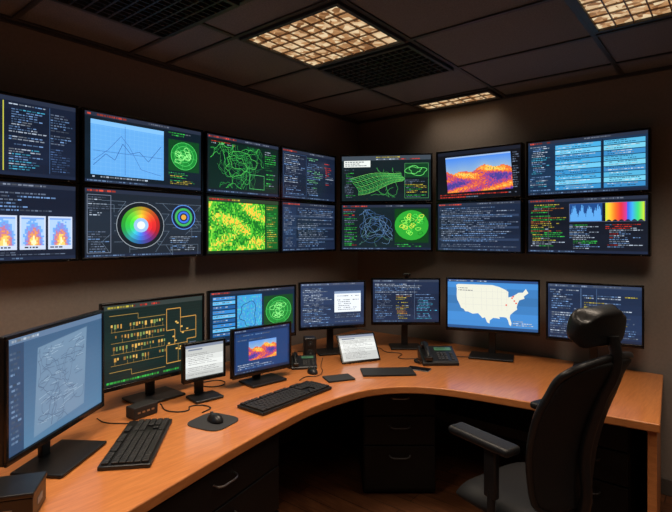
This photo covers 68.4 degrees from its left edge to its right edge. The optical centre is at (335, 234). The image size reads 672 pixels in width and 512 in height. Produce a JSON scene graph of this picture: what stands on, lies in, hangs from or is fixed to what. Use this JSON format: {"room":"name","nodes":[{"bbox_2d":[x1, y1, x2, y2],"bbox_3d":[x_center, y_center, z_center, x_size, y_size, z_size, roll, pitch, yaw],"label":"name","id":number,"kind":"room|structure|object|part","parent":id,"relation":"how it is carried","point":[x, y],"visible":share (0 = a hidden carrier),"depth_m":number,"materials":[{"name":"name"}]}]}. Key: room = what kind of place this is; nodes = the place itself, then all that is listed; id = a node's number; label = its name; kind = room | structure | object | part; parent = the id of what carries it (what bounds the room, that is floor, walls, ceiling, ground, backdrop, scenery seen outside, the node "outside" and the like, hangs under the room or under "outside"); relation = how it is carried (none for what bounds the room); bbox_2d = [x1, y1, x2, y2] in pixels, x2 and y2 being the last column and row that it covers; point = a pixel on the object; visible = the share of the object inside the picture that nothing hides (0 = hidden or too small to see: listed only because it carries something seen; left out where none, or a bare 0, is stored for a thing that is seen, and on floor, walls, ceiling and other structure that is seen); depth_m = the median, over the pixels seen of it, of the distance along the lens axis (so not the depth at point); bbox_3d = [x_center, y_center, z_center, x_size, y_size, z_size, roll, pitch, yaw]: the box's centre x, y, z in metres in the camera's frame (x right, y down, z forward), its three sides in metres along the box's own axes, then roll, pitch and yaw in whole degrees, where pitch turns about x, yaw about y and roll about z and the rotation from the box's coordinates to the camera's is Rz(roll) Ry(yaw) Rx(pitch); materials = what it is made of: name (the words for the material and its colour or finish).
{"room":"control room","nodes":[
{"label":"control room","id":0,"kind":"room"},
{"bbox_2d":[0,21,357,431],"bbox_3d":[-1.478,0.285,2.618,0.100,2.670,5.200,0,0,39],"label":"wall","id":1,"kind":"structure","parent":0,"point":[35,64],"depth_m":2.98,"materials":[{"name":"paint"}]},
{"bbox_2d":[0,178,78,263],"bbox_3d":[-1.604,-0.064,2.282,0.126,0.393,0.750,0,0,39],"label":"wall display","id":2,"kind":"object","parent":1,"relation":"attached to","point":[39,220],"visible":1,"depth_m":2.39,"materials":[{"name":"black"}]},
{"bbox_2d":[0,91,78,183],"bbox_3d":[-1.604,-0.464,2.282,0.126,0.396,0.750,0,0,39],"label":"wall display","id":3,"kind":"object","parent":1,"relation":"attached to","point":[39,138],"visible":1,"depth_m":2.40,"materials":[{"name":"black"}]},
{"bbox_2d":[77,107,202,192],"bbox_3d":[-1.121,-0.464,2.874,0.126,0.396,0.743,0,0,39],"label":"wall display","id":4,"kind":"object","parent":1,"relation":"attached to","point":[116,150],"visible":1,"depth_m":2.79,"materials":[{"name":"black"}]},
{"bbox_2d":[79,185,202,260],"bbox_3d":[-1.121,-0.064,2.874,0.126,0.393,0.743,0,0,39],"label":"wall display","id":5,"kind":"object","parent":1,"relation":"attached to","point":[115,222],"visible":1,"depth_m":2.79,"materials":[{"name":"black"}]},
{"bbox_2d":[201,131,279,198],"bbox_3d":[-0.666,-0.464,3.432,0.126,0.396,0.657,0,0,39],"label":"wall display","id":6,"kind":"object","parent":1,"relation":"attached to","point":[232,165],"visible":1,"depth_m":3.36,"materials":[{"name":"black"}]},
{"bbox_2d":[203,194,279,255],"bbox_3d":[-0.666,-0.064,3.432,0.126,0.393,0.657,0,0,39],"label":"wall display","id":7,"kind":"object","parent":1,"relation":"attached to","point":[232,225],"visible":1,"depth_m":3.36,"materials":[{"name":"black"}]},
{"bbox_2d":[277,146,335,203],"bbox_3d":[-0.249,-0.464,3.943,0.126,0.396,0.643,0,0,39],"label":"wall display","id":8,"kind":"object","parent":1,"relation":"attached to","point":[305,176],"visible":0.99,"depth_m":3.89,"materials":[{"name":"black"}]},
{"bbox_2d":[280,200,335,252],"bbox_3d":[-0.249,-0.064,3.943,0.126,0.393,0.643,0,0,39],"label":"wall display","id":9,"kind":"object","parent":1,"relation":"attached to","point":[304,226],"visible":0.98,"depth_m":3.89,"materials":[{"name":"black"}]},
{"bbox_2d":[0,16,671,124],"bbox_3d":[0.460,-1.038,1.038,4.900,0.020,5.200,0,0,39],"label":"trim","id":10,"kind":"structure","parent":1,"relation":"attached to","point":[3,19],"depth_m":3.27,"materials":[{"name":"metal"}]},
{"bbox_2d":[0,0,671,120],"bbox_3d":[0.460,-1.100,1.038,5.100,0.100,5.400,0,0,39],"label":"ceiling","id":11,"kind":"structure","parent":0,"point":[235,61],"depth_m":2.74,"materials":[{"name":"tile"}]},
{"bbox_2d":[51,0,239,38],"bbox_3d":[-0.842,-1.036,2.180,0.600,0.024,0.565,0,0,39],"label":"ceiling vent","id":12,"kind":"object","parent":11,"relation":"in","point":[135,14],"depth_m":2.28,"materials":[{"name":"black metal"}]},
{"bbox_2d":[0,0,623,121],"bbox_3d":[0.200,-1.046,1.250,4.194,0.008,5.200,0,0,39],"label":"trim","id":13,"kind":"structure","parent":11,"relation":"attached to","point":[569,3],"depth_m":2.75,"materials":[{"name":"metal"}]},
{"bbox_2d":[240,0,405,68],"bbox_3d":[-0.068,-1.037,2.626,0.665,0.022,0.585,0,0,39],"label":"ceiling light","id":14,"kind":"object","parent":11,"relation":"in","point":[333,32],"depth_m":2.59,"materials":[{"name":"beige plastic"}]},
{"bbox_2d":[11,0,671,116],"bbox_3d":[0.578,-1.045,1.183,4.900,0.008,4.279,0,0,39],"label":"trim","id":15,"kind":"structure","parent":11,"relation":"attached to","point":[33,3],"depth_m":2.67,"materials":[{"name":"metal"}]},
{"bbox_2d":[318,42,453,89],"bbox_3d":[0.313,-1.036,3.081,0.650,0.024,0.540,0,0,39],"label":"ceiling vent","id":16,"kind":"object","parent":11,"relation":"in","point":[405,62],"depth_m":3.04,"materials":[{"name":"black metal"}]},
{"bbox_2d":[413,89,501,111],"bbox_3d":[0.927,-1.037,3.818,0.630,0.022,0.240,0,0,39],"label":"ceiling light","id":17,"kind":"object","parent":11,"relation":"in","point":[484,95],"depth_m":3.80,"materials":[{"name":"beige plastic"}]},
{"bbox_2d":[571,0,671,33],"bbox_3d":[1.429,-1.037,2.132,0.660,0.022,0.480,0,0,39],"label":"ceiling light","id":18,"kind":"object","parent":11,"relation":"in","point":[601,16],"depth_m":2.30,"materials":[{"name":"beige plastic"}]},
{"bbox_2d":[277,409,671,511],"bbox_3d":[0.460,1.670,1.038,5.100,0.100,5.400,0,0,39],"label":"floor","id":19,"kind":"structure","parent":0,"point":[320,469],"depth_m":3.33,"materials":[{"name":"brown wood"}]},
{"bbox_2d":[147,432,278,511],"bbox_3d":[-0.671,1.259,2.135,0.552,0.682,0.800,0,0,28],"label":"base cabinet","id":20,"kind":"object","parent":19,"relation":"on","point":[248,482],"visible":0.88,"depth_m":2.11,"materials":[{"name":"wood"}]},
{"bbox_3d":[-0.443,1.002,2.015,0.038,0.017,0.138,0,0,28],"label":"handle","id":21,"kind":"part","parent":20,"relation":"part of","materials":[{"name":"metal"}]},
{"bbox_2d":[0,329,662,511],"bbox_3d":[-0.101,1.244,2.256,2.448,0.749,3.978,0,0,39],"label":"desk","id":22,"kind":"object","parent":19,"relation":"on","point":[501,393],"visible":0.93,"depth_m":2.55,"materials":[{"name":"brown wood"}]},
{"bbox_2d":[0,471,46,511],"bbox_3d":[-1.023,0.824,1.538,0.186,0.090,0.146,0,0,-16],"label":"storage box","id":23,"kind":"object","parent":22,"relation":"on","point":[20,492],"visible":1,"depth_m":1.52,"materials":[{"name":"black plastic"}]},
{"bbox_2d":[0,310,106,477],"bbox_3d":[-1.063,0.601,1.915,0.200,0.532,0.592,0,0,4],"label":"computer monitor","id":24,"kind":"object","parent":22,"relation":"on","point":[52,374],"visible":1,"depth_m":1.85,"materials":[{"name":"black plastic"}]},
{"bbox_2d":[97,418,127,423],"bbox_3d":[-0.988,0.867,2.279,0.302,0.005,0.039,0,0,15],"label":"cable","id":25,"kind":"object","parent":22,"relation":"on","point":[97,418],"visible":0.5,"depth_m":2.27,"materials":[{"name":"rubber"}]},
{"bbox_2d":[97,418,171,470],"bbox_3d":[-0.820,0.857,2.056,0.190,0.026,0.460,0,0,-9],"label":"keyboard","id":26,"kind":"object","parent":22,"relation":"on","point":[138,444],"visible":1,"depth_m":1.98,"materials":[{"name":"black plastic"}]},
{"bbox_2d":[126,399,157,419],"bbox_3d":[-0.934,0.840,2.382,0.071,0.056,0.130,0,0,34],"label":"station","id":27,"kind":"object","parent":22,"relation":"on","point":[135,411],"visible":1,"depth_m":2.35,"materials":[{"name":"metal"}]},
{"bbox_2d":[99,293,204,403],"bbox_3d":[-0.973,0.601,2.640,0.200,0.532,0.593,0,0,40],"label":"computer monitor","id":28,"kind":"object","parent":22,"relation":"on","point":[143,338],"visible":0.76,"depth_m":2.59,"materials":[{"name":"black plastic"}]},
{"bbox_2d":[160,403,210,412],"bbox_3d":[-0.766,0.867,2.470,0.283,0.006,0.110,0,0,5],"label":"cable","id":29,"kind":"object","parent":22,"relation":"on","point":[160,403],"visible":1,"depth_m":2.45,"materials":[{"name":"rubber"}]},
{"bbox_2d":[181,338,225,403],"bbox_3d":[-0.705,0.716,2.637,0.243,0.302,0.148,0,0,-41],"label":"monitor","id":30,"kind":"object","parent":22,"relation":"on","point":[202,360],"visible":1,"depth_m":2.63,"materials":[{"name":"black plastic"}]},
{"bbox_2d":[187,413,237,430],"bbox_3d":[-0.571,0.868,2.298,0.200,0.004,0.190,0,0,27],"label":"mousepad","id":31,"kind":"object","parent":22,"relation":"on","point":[201,422],"visible":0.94,"depth_m":2.27,"materials":[{"name":"grey rubber"}]},
{"bbox_2d":[207,411,223,423],"bbox_3d":[-0.565,0.848,2.306,0.062,0.034,0.110,0,0,-41],"label":"computer mouse","id":32,"kind":"object","parent":31,"relation":"on","point":[214,418],"visible":1,"depth_m":2.28,"materials":[{"name":"black plastic"}]},
{"bbox_2d":[204,380,225,386],"bbox_3d":[-0.774,0.866,2.926,0.285,0.006,0.143,0,0,39],"label":"cable","id":33,"kind":"object","parent":22,"relation":"on","point":[210,380],"visible":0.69,"depth_m":2.90,"materials":[{"name":"rubber"}]},
{"bbox_2d":[206,284,295,345],"bbox_3d":[-0.545,0.604,3.223,0.642,0.528,0.180,0,0,-39],"label":"computer monitor","id":34,"kind":"object","parent":22,"relation":"on","point":[226,309],"visible":0.78,"depth_m":3.17,"materials":[{"name":"blue glass"}]},
{"bbox_2d":[230,321,290,387],"bbox_3d":[-0.434,0.701,2.931,0.416,0.332,0.163,0,0,-42],"label":"monitor","id":35,"kind":"object","parent":22,"relation":"on","point":[256,350],"visible":1,"depth_m":2.92,"materials":[{"name":"black plastic"}]},
{"bbox_2d":[237,381,331,415],"bbox_3d":[-0.260,0.857,2.632,0.190,0.026,0.530,0,0,38],"label":"keyboard","id":36,"kind":"object","parent":22,"relation":"on","point":[271,402],"visible":1,"depth_m":2.57,"materials":[{"name":"black plastic"}]},
{"bbox_2d":[289,352,316,369],"bbox_3d":[-0.230,0.826,3.261,0.197,0.089,0.147,0,0,-9],"label":"desk telephone","id":37,"kind":"object","parent":22,"relation":"on","point":[298,362],"depth_m":3.24,"materials":[{"name":"black plastic"}]},
{"bbox_2d":[303,336,315,357],"bbox_3d":[-0.181,0.785,3.397,0.085,0.170,0.092,0,0,-11],"label":"speaker","id":38,"kind":"object","parent":22,"relation":"on","point":[309,342],"visible":0.76,"depth_m":3.36},
{"bbox_2d":[299,358,322,380],"bbox_3d":[-0.112,0.866,3.201,0.095,0.005,0.547,0,0,13],"label":"cable","id":39,"kind":"object","parent":22,"relation":"on","point":[322,358],"visible":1,"depth_m":3.03,"materials":[{"name":"rubber"}]},
{"bbox_2d":[307,366,317,374],"bbox_3d":[-0.150,0.853,3.123,0.062,0.034,0.110,0,0,-21],"label":"computer mouse","id":40,"kind":"object","parent":22,"relation":"on","point":[312,371],"visible":1,"depth_m":3.09,"materials":[{"name":"black plastic"}]},
{"bbox_2d":[298,280,365,355],"bbox_3d":[-0.032,0.604,3.659,0.513,0.528,0.180,0,0,-18],"label":"computer monitor","id":41,"kind":"object","parent":22,"relation":"on","point":[322,305],"visible":0.97,"depth_m":3.63,"materials":[{"name":"blue glass"}]},
{"bbox_2d":[322,373,354,382],"bbox_3d":[0.016,0.865,2.987,0.170,0.010,0.120,0,0,-21],"label":"notebook","id":42,"kind":"object","parent":22,"relation":"on","point":[339,377],"visible":1,"depth_m":2.96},
{"bbox_2d":[336,332,379,363],"bbox_3d":[0.149,0.781,3.435,0.290,0.178,0.143,0,0,-22],"label":"tablet","id":43,"kind":"object","parent":22,"relation":"on","point":[358,347],"visible":1,"depth_m":3.41,"materials":[{"name":"black"}]},
{"bbox_2d":[300,347,415,358],"bbox_3d":[0.176,0.866,3.696,0.878,0.005,0.294,0,0,17],"label":"cable","id":44,"kind":"object","parent":22,"relation":"on","point":[378,347],"visible":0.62,"depth_m":3.60,"materials":[{"name":"rubber"}]},
{"bbox_2d":[360,367,415,376],"bbox_3d":[0.326,0.864,3.121,0.330,0.010,0.170,0,0,-4],"label":"keyboard","id":45,"kind":"object","parent":22,"relation":"on","point":[382,371],"visible":1,"depth_m":3.11,"materials":[{"name":"black plastic"}]},
{"bbox_2d":[371,278,439,349],"bbox_3d":[0.535,0.599,3.817,0.530,0.538,0.180,0,0,-1],"label":"computer monitor","id":46,"kind":"object","parent":22,"relation":"on","point":[404,302],"visible":0.98,"depth_m":3.79,"materials":[{"name":"blue glass"}]},
{"bbox_2d":[403,273,410,277],"bbox_3d":[0.543,0.311,3.803,0.060,0.037,0.040,0,0,-1],"label":"webcam","id":47,"kind":"object","parent":46,"relation":"on","point":[406,275],"visible":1,"depth_m":3.79,"materials":[{"name":"black plastic"}]},
{"bbox_2d":[409,366,431,371],"bbox_3d":[0.535,0.866,3.196,0.149,0.008,0.076,0,0,29],"label":"smartphone","id":48,"kind":"object","parent":22,"relation":"on","point":[416,368],"visible":0.94,"depth_m":3.19,"materials":[{"name":"black plastic"}]},
{"bbox_2d":[414,341,458,365],"bbox_3d":[0.674,0.805,3.384,0.287,0.129,0.215,0,0,-1],"label":"desk telephone","id":49,"kind":"object","parent":22,"relation":"on","point":[427,355],"depth_m":3.34,"materials":[{"name":"black plastic"}]},
{"bbox_2d":[446,277,539,361],"bbox_3d":[1.102,0.589,3.505,0.639,0.558,0.200,0,0,21],"label":"computer monitor","id":50,"kind":"object","parent":22,"relation":"on","point":[492,306],"visible":1,"depth_m":3.51,"materials":[{"name":"blue glass"}]},
{"bbox_3d":[-0.102,1.170,2.367,2.250,0.500,3.750,0,0,39],"label":"modesty panel","id":51,"kind":"part","parent":22,"relation":"part of","materials":[{"name":"black wood"}]},
{"bbox_2d":[546,281,643,365],"bbox_3d":[1.663,0.589,3.195,0.558,0.558,0.180,0,0,29],"label":"computer monitor","id":52,"kind":"object","parent":22,"relation":"on","point":[562,298],"visible":0.59,"depth_m":3.18,"materials":[{"name":"black plastic"}]},
{"bbox_3d":[1.744,1.266,2.700,0.038,0.706,0.946,0,0,34],"label":"panel","id":53,"kind":"part","parent":22,"relation":"part of","materials":[{"name":"brown wood"}]},
{"bbox_2d":[360,393,434,491],"bbox_3d":[0.394,1.259,3.277,0.450,0.682,0.502,0,0,0],"label":"base cabinet","id":54,"kind":"object","parent":19,"relation":"on","point":[397,431],"visible":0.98,"depth_m":3.06,"materials":[{"name":"wood"}]},
{"bbox_3d":[0.395,1.369,3.045,0.138,0.017,0.038,0,0,0],"label":"handle","id":55,"kind":"part","parent":54,"relation":"part of","materials":[{"name":"black metal"}]},
{"bbox_3d":[0.395,1.185,3.045,0.138,0.017,0.038,0,0,0],"label":"handle","id":56,"kind":"part","parent":54,"relation":"part of","materials":[{"name":"black metal"}]},
{"bbox_3d":[0.395,1.002,3.045,0.138,0.017,0.038,0,0,0],"label":"handle","id":57,"kind":"part","parent":54,"relation":"part of","materials":[{"name":"metal"}]},
{"bbox_2d":[448,304,633,511],"bbox_3d":[0.857,0.945,2.140,0.651,1.349,0.742,0,0,-33],"label":"office chair","id":58,"kind":"object","parent":19,"relation":"on","point":[556,473],"visible":1,"depth_m":1.90,"materials":[{"name":"black leather"}]},
{"bbox_3d":[0.624,0.950,1.985,0.030,0.210,0.060,0,0,-33],"label":"arm post","id":59,"kind":"part","parent":58,"relation":"part of","materials":[{"name":"black plastic"}]},
{"bbox_3d":[0.827,1.137,2.188,0.500,0.089,0.460,0,0,-33],"label":"seat","id":60,"kind":"part","parent":58,"relation":"part of","materials":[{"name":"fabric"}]},
{"bbox_3d":[0.985,0.780,1.943,0.544,0.668,0.231,0,0,-33],"label":"frame","id":61,"kind":"part","parent":58,"relation":"part of","materials":[{"name":"black plastic"}]},
{"bbox_3d":[0.986,0.778,1.942,0.511,0.625,0.230,0,0,-33],"label":"backrest","id":62,"kind":"part","parent":58,"relation":"part of","materials":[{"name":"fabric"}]},
{"bbox_2d":[590,423,644,511],"bbox_3d":[1.496,1.259,2.831,0.400,0.682,0.552,0,0,39],"label":"base cabinet","id":63,"kind":"object","parent":19,"relation":"on","point":[618,485],"visible":0.3,"depth_m":2.58,"materials":[{"name":"wood"}]},
{"bbox_2d":[358,69,671,479],"bbox_3d":[2.135,0.285,3.092,5.100,2.670,0.100,0,0,39],"label":"wall","id":64,"kind":"structure","parent":0,"point":[645,100],"depth_m":3.53,"materials":[{"name":"paint"}]},
{"bbox_2d":[340,203,432,251],"bbox_3d":[0.420,-0.064,4.126,0.751,0.393,0.190,0,0,8],"label":"wall display","id":65,"kind":"object","parent":64,"relation":"attached to","point":[363,226],"visible":1,"depth_m":4.04,"materials":[{"name":"black"}]},
{"bbox_2d":[340,153,432,202],"bbox_3d":[0.420,-0.464,4.126,0.751,0.396,0.190,0,0,8],"label":"wall display","id":66,"kind":"object","parent":64,"relation":"attached to","point":[407,177],"visible":1,"depth_m":4.04,"materials":[{"name":"black"}]},
{"bbox_2d":[436,199,524,253],"bbox_3d":[1.103,-0.064,3.785,0.681,0.393,0.126,0,0,39],"label":"wall display","id":67,"kind":"object","parent":64,"relation":"attached to","point":[482,226],"visible":1,"depth_m":3.71,"materials":[{"name":"black"}]},
{"bbox_2d":[436,142,524,201],"bbox_3d":[1.103,-0.464,3.785,0.681,0.396,0.126,0,0,39],"label":"wall display","id":68,"kind":"object","parent":64,"relation":"attached to","point":[494,172],"visible":1,"depth_m":3.71,"materials":[{"name":"black"}]},
{"bbox_2d":[435,418,671,496],"bbox_3d":[2.113,1.570,3.034,4.860,0.100,0.016,0,0,39],"label":"baseboard","id":69,"kind":"structure","parent":64,"relation":"attached to","point":[441,426],"depth_m":3.64,"materials":[{"name":"paint"}]},
{"bbox_2d":[526,193,651,256],"bbox_3d":[1.678,-0.064,3.316,0.750,0.393,0.126,0,0,39],"label":"wall display","id":70,"kind":"object","parent":64,"relation":"attached to","point":[612,224],"visible":1,"depth_m":3.25,"materials":[{"name":"black"}]},
{"bbox_2d":[526,127,651,197],"bbox_3d":[1.678,-0.464,3.316,0.750,0.396,0.126,0,0,39],"label":"wall display","id":71,"kind":"object","parent":64,"relation":"attached to","point":[616,162],"visible":1,"depth_m":3.25,"materials":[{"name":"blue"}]}
]}

